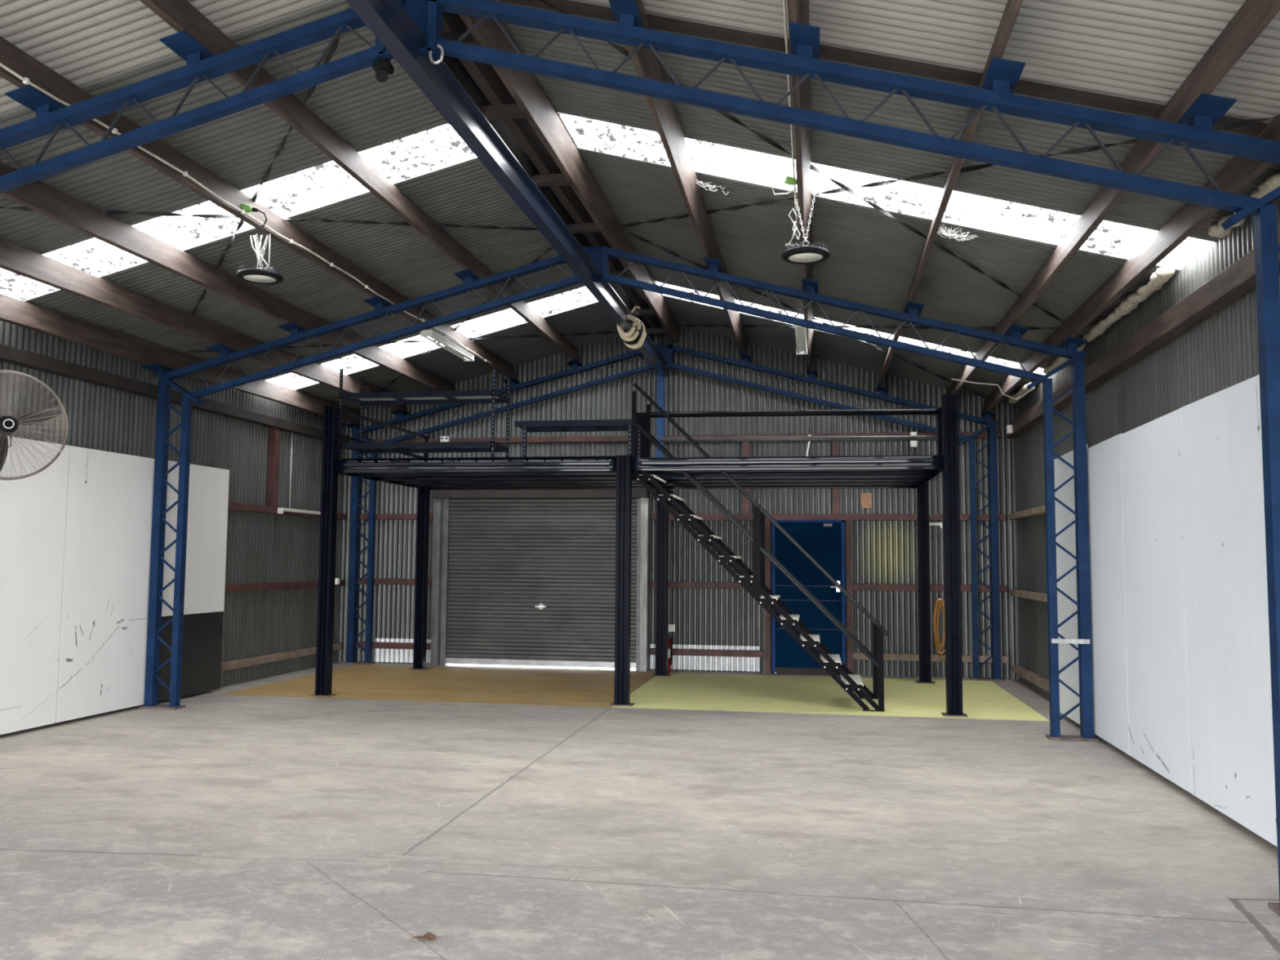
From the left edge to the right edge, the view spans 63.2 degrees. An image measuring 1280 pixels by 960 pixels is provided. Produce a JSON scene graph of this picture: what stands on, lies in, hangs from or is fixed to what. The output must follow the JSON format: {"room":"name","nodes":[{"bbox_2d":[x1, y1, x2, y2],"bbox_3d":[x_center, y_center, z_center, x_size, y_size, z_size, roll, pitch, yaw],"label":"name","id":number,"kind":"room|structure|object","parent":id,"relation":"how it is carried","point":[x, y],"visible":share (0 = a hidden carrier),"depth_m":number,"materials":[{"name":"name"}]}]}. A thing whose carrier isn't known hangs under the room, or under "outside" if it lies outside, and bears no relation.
{"room":"empty warehouse","nodes":[
{"label":"empty warehouse","id":0,"kind":"room"},
{"bbox_2d":[0,320,350,686],"bbox_3d":[-5.785,0.245,7.930,0.205,3.780,16.220,0,-4,10],"label":"wall","id":1,"kind":"structure","parent":0,"point":[109,402],"depth_m":13.04,"materials":[{"name":"grey metal"}]},
{"bbox_2d":[0,369,68,479],"bbox_3d":[-5.160,-0.435,8.276,0.879,0.872,0.660,0,-4,10],"label":"wall fan","id":2,"kind":"object","parent":1,"relation":"attached to","point":[9,424],"visible":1,"depth_m":8.34,"materials":[{"name":"metal"}]},
{"bbox_2d":[0,435,69,734],"bbox_3d":[-5.653,0.827,8.015,0.020,2.565,3.360,0,-4,10],"label":"board","id":3,"kind":"object","parent":1,"relation":"attached to","point":[33,508],"visible":1,"depth_m":9.27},
{"bbox_2d":[55,445,155,722],"bbox_3d":[-5.260,1.008,10.333,0.020,2.565,1.325,0,-4,10],"label":"board","id":4,"kind":"object","parent":1,"relation":"attached to","point":[104,603],"visible":1,"depth_m":10.24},
{"bbox_2d":[158,611,222,701],"bbox_3d":[-5.043,1.949,11.588,0.020,0.895,1.340,0,-4,10],"label":"board","id":5,"kind":"object","parent":1,"relation":"attached to","point":[202,646],"visible":0.79,"depth_m":11.74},
{"bbox_2d":[161,460,229,616],"bbox_3d":[-5.031,0.663,11.694,0.020,1.675,1.355,0,-4,10],"label":"board","id":6,"kind":"object","parent":1,"relation":"attached to","point":[208,487],"visible":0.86,"depth_m":11.85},
{"bbox_2d":[288,432,293,507],"bbox_3d":[-4.781,-0.134,14.250,0.022,1.040,0.022,-2,-5,32],"label":"conduit","id":7,"kind":"object","parent":1,"relation":"attached to","point":[291,439],"visible":0.88,"depth_m":14.24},
{"bbox_2d":[277,507,320,515],"bbox_3d":[-4.624,0.457,14.380,0.070,0.075,1.384,0,-4,10],"label":"fluorescent light","id":8,"kind":"object","parent":1,"relation":"attached to","point":[280,510],"visible":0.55,"depth_m":14.09,"materials":[{"name":"white plastic"}]},
{"bbox_2d":[334,577,339,584],"bbox_3d":[-4.460,1.486,15.254,0.100,0.090,0.070,0,-4,10],"label":"power outlet","id":9,"kind":"object","parent":1,"relation":"attached to","point":[336,580],"visible":0.52,"depth_m":15.22,"materials":[{"name":"white plastic"}]},
{"bbox_2d":[555,112,577,147],"bbox_3d":[-0.683,-2.822,8.333,0.230,0.081,0.760,0,-4,10],"label":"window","id":10,"kind":"structure","parent":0,"point":[557,113],"depth_m":8.31,"materials":[{"name":"white plastic"}]},
{"bbox_2d":[24,147,1179,380],"bbox_3d":[-0.464,-2.018,10.628,10.040,1.328,4.330,0,-4,10],"label":"ceiling","id":11,"kind":"structure","parent":0,"point":[873,260],"depth_m":9.86,"materials":[{"name":"grey metal"}]},
{"bbox_2d":[0,123,473,301],"bbox_3d":[-3.387,-2.189,8.594,4.956,1.286,0.690,0,-4,10],"label":"skylight","id":12,"kind":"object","parent":11,"relation":"attached to","point":[457,143],"depth_m":8.57,"materials":[{"name":"plastic"}]},
{"bbox_2d":[668,288,1044,370],"bbox_3d":[2.567,-1.813,12.662,4.744,1.270,0.730,0,-4,10],"label":"window","id":13,"kind":"structure","parent":11,"relation":"attached to","point":[781,312],"depth_m":12.45,"materials":[{"name":"white plastic"}]},
{"bbox_2d":[559,112,1183,267],"bbox_3d":[1.754,-2.188,7.870,4.744,1.270,0.740,0,-4,10],"label":"skylight","id":14,"kind":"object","parent":11,"relation":"attached to","point":[580,131],"depth_m":7.93,"materials":[{"name":"white plastic"}]},
{"bbox_2d":[0,662,1279,959],"bbox_3d":[-1.048,2.179,6.986,10.020,0.150,16.320,0,-4,10],"label":"floor","id":15,"kind":"structure","parent":0,"point":[494,812],"depth_m":6.05,"materials":[{"name":"concrete"}]},
{"bbox_2d":[410,932,435,941],"bbox_3d":[-0.888,1.891,4.309,0.111,0.014,0.067,0,-4,10],"label":"dry leaf","id":16,"kind":"object","parent":15,"relation":"on","point":[428,935],"visible":1,"depth_m":4.30,"materials":[{"name":"brown plant"}]},
{"bbox_2d":[138,246,1098,742],"bbox_3d":[-0.551,0.007,10.245,9.405,4.690,0.480,0,-4,10],"label":"frame","id":17,"kind":"object","parent":15,"relation":"on","point":[600,255],"visible":0.98,"depth_m":10.26,"materials":[{"name":"blue metal"}]},
{"bbox_2d":[310,394,968,716],"bbox_3d":[0.071,0.876,12.870,7.188,3.370,3.120,0,-4,10],"label":"platform","id":18,"kind":"object","parent":15,"relation":"on","point":[424,475],"visible":0.98,"depth_m":11.97,"materials":[{"name":"blue paint"}]},
{"bbox_2d":[339,408,428,457],"bbox_3d":[-3.320,-0.434,13.603,0.040,0.618,2.890,0,-4,10],"label":"guard rail","id":19,"kind":"object","parent":18,"relation":"on","point":[345,412],"visible":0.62,"depth_m":13.46,"materials":[{"name":"black metal"}]},
{"bbox_2d":[338,366,510,458],"bbox_3d":[-2.567,-0.757,12.454,1.920,1.098,0.618,0,-4,10],"label":"shelving unit","id":20,"kind":"object","parent":18,"relation":"on","point":[466,397],"visible":0.94,"depth_m":12.32,"materials":[{"name":"grey metal"}]},
{"bbox_2d":[514,419,640,457],"bbox_3d":[-0.734,-0.440,12.098,1.420,0.438,0.577,0,-4,10],"label":"shelving unit","id":21,"kind":"object","parent":18,"relation":"on","point":[584,425],"visible":0.88,"depth_m":11.94,"materials":[{"name":"grey metal"}]},
{"bbox_2d":[649,407,942,454],"bbox_3d":[1.822,-0.509,12.376,3.450,0.658,0.100,0,-4,10],"label":"guard rail","id":22,"kind":"object","parent":18,"relation":"on","point":[938,411],"visible":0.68,"depth_m":12.32,"materials":[{"name":"black metal"}]},
{"bbox_2d":[0,0,1279,915],"bbox_3d":[-1.340,-0.357,5.596,9.405,4.690,0.480,0,-4,10],"label":"frame","id":23,"kind":"object","parent":15,"relation":"on","point":[1193,130],"visible":0.97,"depth_m":5.34,"materials":[{"name":"blue metal"}]},
{"bbox_2d":[372,57,394,82],"bbox_3d":[-1.424,-2.280,5.741,0.100,0.194,0.119,0,-4,10],"label":"floodlight","id":24,"kind":"object","parent":23,"relation":"attached to","point":[382,68],"visible":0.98,"depth_m":5.72,"materials":[{"name":"black plastic"}]},
{"bbox_2d":[428,44,444,64],"bbox_3d":[-1.105,-2.311,5.648,0.088,0.114,0.018,0,-4,10],"label":"hook","id":25,"kind":"object","parent":23,"relation":"hanging from","point":[439,46],"visible":1,"depth_m":5.64,"materials":[{"name":"metal"}]},
{"bbox_2d":[345,0,668,377],"bbox_3d":[-0.956,-2.185,7.159,0.100,0.200,15.820,0,-4,10],"label":"beam","id":26,"kind":"structure","parent":23,"relation":"attached to","point":[388,20],"depth_m":6.73,"materials":[{"name":"metal"}]},
{"bbox_2d":[617,306,646,349],"bbox_3d":[-0.101,-1.756,12.158,0.303,0.379,0.911,0,-4,6],"label":"sling","id":27,"kind":"object","parent":26,"relation":"hanging from","point":[638,337],"visible":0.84,"depth_m":12.05,"materials":[{"name":"beige fabric"}]},
{"bbox_2d":[655,372,665,595],"bbox_3d":[0.288,0.555,14.872,0.100,4.320,0.100,0,-4,10],"label":"post","id":28,"kind":"object","parent":15,"relation":"on","point":[660,380],"visible":0.08,"depth_m":14.95,"materials":[{"name":"blue metal"}]},
{"bbox_2d":[667,634,671,673],"bbox_3d":[0.361,2.403,14.510,0.152,0.580,0.181,2,-5,-25],"label":"fire extinguisher","id":29,"kind":"object","parent":15,"relation":"on","point":[669,642],"visible":0.23,"depth_m":14.47,"materials":[{"name":"red metal"}]},
{"bbox_2d":[343,343,1004,680],"bbox_3d":[0.239,0.371,14.905,9.405,4.690,0.480,0,-4,10],"label":"frame","id":30,"kind":"object","parent":15,"relation":"on","point":[667,350],"visible":0.86,"depth_m":14.93,"materials":[{"name":"blue metal"}]},
{"bbox_2d":[0,293,359,424],"bbox_3d":[-5.627,-1.551,8.019,0.100,0.237,16.050,0,-4,10],"label":"purlin","id":31,"kind":"object","parent":30,"relation":"on","point":[14,311],"visible":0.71,"depth_m":10.59,"materials":[{"name":"brown metal"}]},
{"bbox_2d":[0,238,407,412],"bbox_3d":[-4.905,-1.741,7.911,0.100,0.237,16.050,0,-4,10],"label":"purlin","id":32,"kind":"object","parent":30,"relation":"on","point":[14,258],"visible":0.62,"depth_m":9.65,"materials":[{"name":"brown metal"}]},
{"bbox_2d":[0,161,457,397],"bbox_3d":[-4.125,-1.947,7.795,0.100,0.237,16.050,0,-4,10],"label":"purlin","id":33,"kind":"object","parent":30,"relation":"on","point":[37,196],"visible":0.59,"depth_m":8.91,"materials":[{"name":"brown metal"}]},
{"bbox_2d":[0,35,517,380],"bbox_3d":[-3.206,-2.189,7.658,0.100,0.237,16.050,0,-4,10],"label":"purlin","id":34,"kind":"object","parent":30,"relation":"on","point":[11,56],"visible":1,"depth_m":7.82,"materials":[{"name":"brown metal"}]},
{"bbox_2d":[0,62,491,363],"bbox_3d":[-3.242,-2.159,7.071,0.024,0.058,14.512,0,-4,10],"label":"electrical cable","id":35,"kind":"object","parent":34,"relation":"attached to","point":[25,80],"visible":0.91,"depth_m":7.67,"materials":[{"name":"white plastic"}]},
{"bbox_2d":[240,203,267,226],"bbox_3d":[-3.056,-2.073,8.182,0.208,0.153,0.162,4,-6,-38],"label":"socket","id":36,"kind":"object","parent":34,"relation":"attached to","point":[246,207],"visible":0.98,"depth_m":8.12,"materials":[{"name":"green plastic"}]},
{"bbox_2d":[235,233,283,284],"bbox_3d":[-3.095,-1.831,8.491,0.364,0.393,0.364,0,-4,10],"label":"lamp","id":37,"kind":"object","parent":34,"relation":"hanging from","point":[268,275],"visible":1,"depth_m":8.46,"materials":[{"name":"black metal"}]},
{"bbox_2d":[191,34,341,315],"bbox_3d":[-3.132,-2.221,8.386,0.032,1.019,5.840,3,-5,-33],"label":"strap","id":38,"kind":"object","parent":34,"relation":"attached to","point":[333,48],"visible":0.57,"depth_m":7.88,"materials":[{"name":"metal"}]},
{"bbox_2d":[0,206,537,230],"bbox_3d":[-2.953,-2.217,8.839,5.736,0.995,0.033,4,-6,-38],"label":"strap","id":39,"kind":"object","parent":34,"relation":"attached to","point":[22,208],"visible":0.72,"depth_m":8.91,"materials":[{"name":"metal"}]},
{"bbox_2d":[186,331,615,352],"bbox_3d":[-2.528,-1.790,13.286,6.086,1.090,0.035,4,-5,-37],"label":"strap","id":40,"kind":"object","parent":34,"relation":"attached to","point":[602,332],"visible":0.63,"depth_m":13.08,"materials":[{"name":"metal"}]},
{"bbox_2d":[420,329,474,361],"bbox_3d":[-2.337,-1.633,12.732,0.130,0.075,1.524,0,-4,10],"label":"fluorescent light","id":41,"kind":"object","parent":34,"relation":"attached to","point":[468,357],"visible":0.95,"depth_m":12.61,"materials":[{"name":"white plastic"}]},
{"bbox_2d":[359,245,553,409],"bbox_3d":[-2.487,-1.803,13.228,0.032,1.106,6.225,3,-5,-34],"label":"strap","id":42,"kind":"object","parent":34,"relation":"attached to","point":[551,247],"visible":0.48,"depth_m":12.81,"materials":[{"name":"metal"}]},
{"bbox_2d":[139,0,582,364],"bbox_3d":[-2.248,-2.441,7.515,0.100,0.237,16.050,0,-4,10],"label":"purlin","id":43,"kind":"object","parent":30,"relation":"on","point":[180,15],"visible":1,"depth_m":7.70,"materials":[{"name":"brown metal"}]},
{"bbox_2d":[626,0,748,355],"bbox_3d":[0.177,-2.478,7.107,0.101,0.237,16.050,0,-4,10],"label":"purlin","id":44,"kind":"object","parent":30,"relation":"on","point":[647,65],"visible":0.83,"depth_m":7.92,"materials":[{"name":"brown metal"}]},
{"bbox_2d":[695,180,728,195],"bbox_3d":[0.552,-2.256,8.011,0.251,0.090,0.145,0,-4,10],"label":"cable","id":45,"kind":"object","parent":44,"relation":"attached to","point":[700,181],"visible":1,"depth_m":8.00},
{"bbox_2d":[786,0,813,369],"bbox_3d":[1.087,-2.240,6.934,0.101,0.237,16.050,0,-4,10],"label":"purlin","id":46,"kind":"object","parent":30,"relation":"on","point":[797,10],"visible":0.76,"depth_m":7.12,"materials":[{"name":"brown metal"}]},
{"bbox_2d":[770,175,796,195],"bbox_3d":[1.075,-2.156,7.609,0.228,0.133,0.071,1,-4,-2],"label":"socket","id":47,"kind":"object","parent":46,"relation":"attached to","point":[790,180],"visible":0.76,"depth_m":7.60,"materials":[{"name":"green plastic"}]},
{"bbox_2d":[782,0,798,235],"bbox_3d":[0.662,-2.424,4.859,0.014,0.032,8.400,0,-4,10],"label":"electrical cable","id":48,"kind":"object","parent":46,"relation":"attached to","point":[784,1],"visible":0.74,"depth_m":6.31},
{"bbox_2d":[794,324,807,354],"bbox_3d":[1.894,-1.664,12.235,0.130,0.075,1.554,0,-4,10],"label":"fluorescent light","id":49,"kind":"object","parent":46,"relation":"attached to","point":[800,331],"visible":0.66,"depth_m":12.24,"materials":[{"name":"white plastic"}]},
{"bbox_2d":[781,194,830,264],"bbox_3d":[1.236,-1.895,7.772,0.364,0.485,0.364,0,-4,10],"label":"lamp","id":50,"kind":"object","parent":46,"relation":"hanging from","point":[814,253],"visible":1,"depth_m":7.71,"materials":[{"name":"black metal"}]},
{"bbox_2d":[876,0,1022,386],"bbox_3d":[2.036,-1.992,6.753,0.101,0.237,16.050,0,-4,10],"label":"purlin","id":51,"kind":"object","parent":30,"relation":"on","point":[1012,7],"visible":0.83,"depth_m":6.55,"materials":[{"name":"brown metal"}]},
{"bbox_2d":[626,231,986,398],"bbox_3d":[2.304,-1.830,12.470,6.086,1.121,0.033,4,-5,-37],"label":"strap","id":52,"kind":"object","parent":51,"relation":"attached to","point":[639,237],"visible":0.74,"depth_m":12.00,"materials":[{"name":"metal"}]},
{"bbox_2d":[681,324,1085,329],"bbox_3d":[2.384,-1.820,12.353,0.032,1.166,6.224,4,-5,-35],"label":"strap","id":53,"kind":"object","parent":51,"relation":"attached to","point":[707,326],"visible":0.67,"depth_m":12.00,"materials":[{"name":"metal"}]},
{"bbox_2d":[622,115,1279,226],"bbox_3d":[1.585,-2.175,7.785,0.032,1.163,6.407,3,-5,-33],"label":"strap","id":54,"kind":"object","parent":51,"relation":"attached to","point":[1243,122],"visible":0.77,"depth_m":7.14,"materials":[{"name":"metal"}]},
{"bbox_2d":[937,224,977,240],"bbox_3d":[2.317,-1.820,7.633,0.318,0.108,0.157,0,-4,10],"label":"cobweb","id":55,"kind":"object","parent":51,"relation":"hanging from","point":[942,230],"visible":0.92,"depth_m":7.65},
{"bbox_2d":[946,0,1279,394],"bbox_3d":[2.937,-1.756,6.582,0.101,0.237,16.050,0,-4,10],"label":"purlin","id":56,"kind":"object","parent":30,"relation":"on","point":[1253,16],"visible":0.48,"depth_m":5.59,"materials":[{"name":"brown metal"}]},
{"bbox_2d":[981,113,1279,413],"bbox_3d":[3.424,-1.629,6.490,0.101,0.237,16.050,0,-4,10],"label":"purlin","id":57,"kind":"object","parent":30,"relation":"on","point":[1239,172],"visible":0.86,"depth_m":7.20,"materials":[{"name":"brown metal"}]},
{"bbox_2d":[537,0,1064,323],"bbox_3d":[1.626,-2.166,7.880,6.238,1.087,0.032,4,-6,-39],"label":"strap","id":58,"kind":"object","parent":57,"relation":"attached to","point":[625,52],"visible":0.73,"depth_m":7.82,"materials":[{"name":"metal"}]},
{"bbox_2d":[951,377,1035,399],"bbox_3d":[3.953,-1.013,11.598,0.938,0.254,0.104,0,-4,0],"label":"loose cable","id":59,"kind":"object","parent":57,"relation":"hanging from","point":[952,378],"visible":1,"depth_m":11.59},
{"bbox_2d":[631,382,888,711],"bbox_3d":[1.350,0.719,11.826,2.803,3.570,1.050,0,-4,10],"label":"staircase","id":60,"kind":"structure","parent":15,"relation":"on","point":[851,682],"depth_m":11.44,"materials":[{"name":"black metal"}]},
{"bbox_2d":[0,0,1279,268],"bbox_3d":[-1.650,-2.565,3.634,10.040,1.328,8.800,0,-4,10],"label":"ceiling","id":61,"kind":"structure","parent":0,"point":[1175,164],"depth_m":6.38,"materials":[{"name":"grey metal"}]},
{"bbox_2d":[293,294,1038,410],"bbox_3d":[0.156,-1.731,14.285,10.040,1.327,2.030,0,-4,10],"label":"ceiling","id":62,"kind":"structure","parent":0,"point":[833,348],"depth_m":14.20,"materials":[{"name":"grey metal"}]},
{"bbox_2d":[269,288,595,389],"bbox_3d":[-2.583,-1.818,13.337,4.956,1.286,0.780,0,-4,10],"label":"window","id":63,"kind":"structure","parent":62,"relation":"attached to","point":[543,313],"depth_m":13.33,"materials":[{"name":"plastic"}]},
{"bbox_2d":[339,389,1008,674],"bbox_3d":[0.181,0.629,14.930,9.730,4.179,0.310,0,-4,10],"label":"wall framing","id":64,"kind":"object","parent":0,"point":[396,506],"depth_m":15.45,"materials":[{"name":"metal"}]},
{"bbox_2d":[373,638,431,662],"bbox_3d":[-3.499,2.548,15.537,0.990,0.350,0.021,0,-4,10],"label":"trim","id":65,"kind":"structure","parent":64,"relation":"attached to","point":[405,655],"depth_m":15.56,"materials":[{"name":"white metal"}]},
{"bbox_2d":[440,435,449,441],"bbox_3d":[-2.915,-0.591,15.552,0.130,0.120,0.068,0,-4,10],"label":"power outlet","id":66,"kind":"object","parent":64,"relation":"attached to","point":[446,438],"visible":0.73,"depth_m":15.53,"materials":[{"name":"white plastic"}]},
{"bbox_2d":[440,497,640,670],"bbox_3d":[-1.445,1.490,15.210,3.010,2.480,0.110,0,-4,10],"label":"door","id":67,"kind":"structure","parent":64,"relation":"in","point":[531,582],"depth_m":15.23,"materials":[{"name":"metal"}]},
{"bbox_2d":[668,624,675,631],"bbox_3d":[0.453,2.105,14.797,0.095,0.100,0.015,0,-4,10],"label":"safety sign","id":68,"kind":"object","parent":64,"relation":"attached to","point":[671,627],"visible":1,"depth_m":14.79,"materials":[{"name":"white plastic"}]},
{"bbox_2d":[649,644,759,671],"bbox_3d":[0.913,2.524,14.791,1.560,0.350,0.021,0,-4,10],"label":"trim","id":69,"kind":"structure","parent":64,"relation":"attached to","point":[678,662],"depth_m":14.77,"materials":[{"name":"white metal"}]},
{"bbox_2d":[771,520,845,675],"bbox_3d":[2.355,1.630,14.559,1.010,2.160,0.142,0,-4,10],"label":"door","id":70,"kind":"structure","parent":64,"relation":"in","point":[824,540],"depth_m":14.57,"materials":[{"name":"blue paint"}]},
{"bbox_2d":[806,434,810,456],"bbox_3d":[2.368,-0.341,14.635,0.078,0.603,0.038,0,-4,10],"label":"conduit","id":71,"kind":"object","parent":64,"relation":"attached to","point":[808,445],"visible":0.43,"depth_m":14.63,"materials":[{"name":"white plastic"}]},
{"bbox_2d":[910,431,916,435],"bbox_3d":[3.791,-0.621,14.421,0.090,0.090,0.060,0,-4,10],"label":"power outlet","id":72,"kind":"object","parent":64,"relation":"attached to","point":[912,433],"visible":0.58,"depth_m":14.39,"materials":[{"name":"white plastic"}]},
{"bbox_2d":[910,440,917,447],"bbox_3d":[3.790,-0.502,14.412,0.090,0.090,0.060,0,-4,10],"label":"power outlet","id":73,"kind":"object","parent":64,"relation":"attached to","point":[913,443],"visible":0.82,"depth_m":14.38,"materials":[{"name":"white plastic"}]},
{"bbox_2d":[928,522,942,528],"bbox_3d":[3.983,0.622,14.230,0.284,0.075,0.080,0,-4,10],"label":"fluorescent light","id":74,"kind":"object","parent":64,"relation":"attached to","point":[940,524],"visible":0.55,"depth_m":14.19,"materials":[{"name":"white plastic"}]},
{"bbox_2d":[928,522,940,525],"bbox_3d":[3.983,0.604,14.231,0.260,0.040,0.078,0,-4,10],"label":"tray","id":75,"kind":"object","parent":74,"relation":"on","point":[930,523],"depth_m":14.19,"materials":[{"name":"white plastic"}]},
{"bbox_2d":[933,598,945,658],"bbox_3d":[4.106,2.019,14.157,0.228,0.817,0.089,0,-4,10],"label":"coil","id":76,"kind":"object","parent":64,"relation":"hanging from","point":[941,601],"visible":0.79,"depth_m":14.15,"materials":[{"name":"orange rubber"}]},
{"bbox_2d":[442,326,1018,679],"bbox_3d":[1.111,0.203,14.953,8.320,5.047,0.021,0,-4,10],"label":"wall","id":77,"kind":"structure","parent":0,"point":[884,552],"depth_m":14.81,"materials":[{"name":"grey metal"}]},
{"bbox_2d":[860,493,872,507],"bbox_3d":[3.172,0.288,14.569,0.158,0.211,0.016,0,-4,10],"label":"cardboard piece","id":78,"kind":"object","parent":77,"relation":"attached to","point":[866,498],"visible":1,"depth_m":14.57,"materials":[{"name":"brown cardboard"}]},
{"bbox_2d":[1004,196,1279,697],"bbox_3d":[3.693,0.201,6.326,0.250,3.767,16.220,0,-4,10],"label":"wall","id":79,"kind":"structure","parent":0,"point":[1195,338],"depth_m":8.62,"materials":[{"name":"grey metal"}]},
{"bbox_2d":[498,0,1269,136],"bbox_3d":[1.341,-2.335,5.815,4.472,1.204,0.100,0,-4,10],"label":"skylight","id":80,"kind":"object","parent":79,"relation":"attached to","point":[753,39],"depth_m":5.79,"materials":[{"name":"plastic"}]},
{"bbox_2d":[1006,424,1013,433],"bbox_3d":[4.867,-0.668,13.708,0.070,0.110,0.070,0,-4,10],"label":"junction box","id":81,"kind":"object","parent":79,"relation":"attached to","point":[1009,428],"visible":1,"depth_m":13.68,"materials":[{"name":"white plastic"}]},
{"bbox_2d":[1008,382,1035,404],"bbox_3d":[4.798,-1.088,13.107,0.157,0.111,1.200,0,-4,10],"label":"strip","id":82,"kind":"object","parent":79,"relation":"attached to","point":[1024,389],"visible":0.79,"depth_m":13.05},
{"bbox_2d":[1042,343,1085,373],"bbox_3d":[4.428,-1.264,10.894,0.158,0.103,1.500,0,-4,10],"label":"strip","id":83,"kind":"object","parent":79,"relation":"attached to","point":[1059,361],"visible":0.48,"depth_m":11.01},
{"bbox_2d":[1053,444,1088,724],"bbox_3d":[4.215,1.028,10.197,0.020,2.610,1.510,0,-4,10],"label":"board","id":84,"kind":"object","parent":79,"relation":"attached to","point":[1066,607],"visible":0.5,"depth_m":10.28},
{"bbox_2d":[1086,433,1129,755],"bbox_3d":[3.995,0.946,8.897,0.020,2.570,1.090,0,-4,10],"label":"board","id":85,"kind":"object","parent":79,"relation":"attached to","point":[1104,460],"visible":1,"depth_m":8.84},
{"bbox_2d":[1082,266,1174,342],"bbox_3d":[4.059,-1.437,8.732,0.165,0.107,2.300,0,-4,10],"label":"strip","id":86,"kind":"object","parent":79,"relation":"attached to","point":[1162,275],"visible":0.99,"depth_m":8.38,"materials":[{"name":"beige fabric"}]},
{"bbox_2d":[1120,408,1191,793],"bbox_3d":[3.788,0.851,7.678,0.020,2.570,1.370,0,-4,10],"label":"board","id":87,"kind":"object","parent":79,"relation":"attached to","point":[1155,604],"visible":1,"depth_m":7.59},
{"bbox_2d":[1178,374,1277,846],"bbox_3d":[3.477,0.705,5.840,0.020,2.573,2.350,0,-4,10],"label":"board","id":88,"kind":"object","parent":79,"relation":"attached to","point":[1228,651],"visible":1,"depth_m":6.25,"materials":[{"name":"white paint"}]},
{"bbox_2d":[1208,172,1279,238],"bbox_3d":[3.591,-1.651,5.980,0.163,0.113,1.500,0,-4,10],"label":"strip","id":89,"kind":"object","parent":79,"relation":"attached to","point":[1273,182],"visible":0.44,"depth_m":6.37,"materials":[{"name":"beige fabric"}]},
{"label":"outside","id":90,"kind":"structure","parent":0,"visible":0},
{"bbox_2d":[452,663,614,668],"bbox_3d":[7.074,4.950,41.658,120.000,0.170,54.980,0,-4,10],"label":"ground","id":91,"kind":"structure","parent":90,"point":[452,664],"depth_m":15.68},
{"bbox_3d":[-1.280,-2.696,7.371,0.100,0.237,16.050,0,-4,10],"label":"purlin","id":92,"kind":"object","parent":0,"visible":0},
{"bbox_2d":[442,11,668,340],"bbox_3d":[-1.033,-2.740,7.317,0.390,0.270,16.020,0,-4,10],"label":"framing","id":93,"kind":"object","parent":92,"relation":"attached to","point":[480,81],"visible":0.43,"depth_m":8.38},
{"bbox_2d":[458,0,680,342],"bbox_3d":[-0.800,-2.733,7.293,0.116,0.240,16.050,0,-4,10],"label":"purlin","id":94,"kind":"object","parent":93,"relation":"attached to","point":[523,86],"visible":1,"depth_m":8.33,"materials":[{"name":"brown metal"}]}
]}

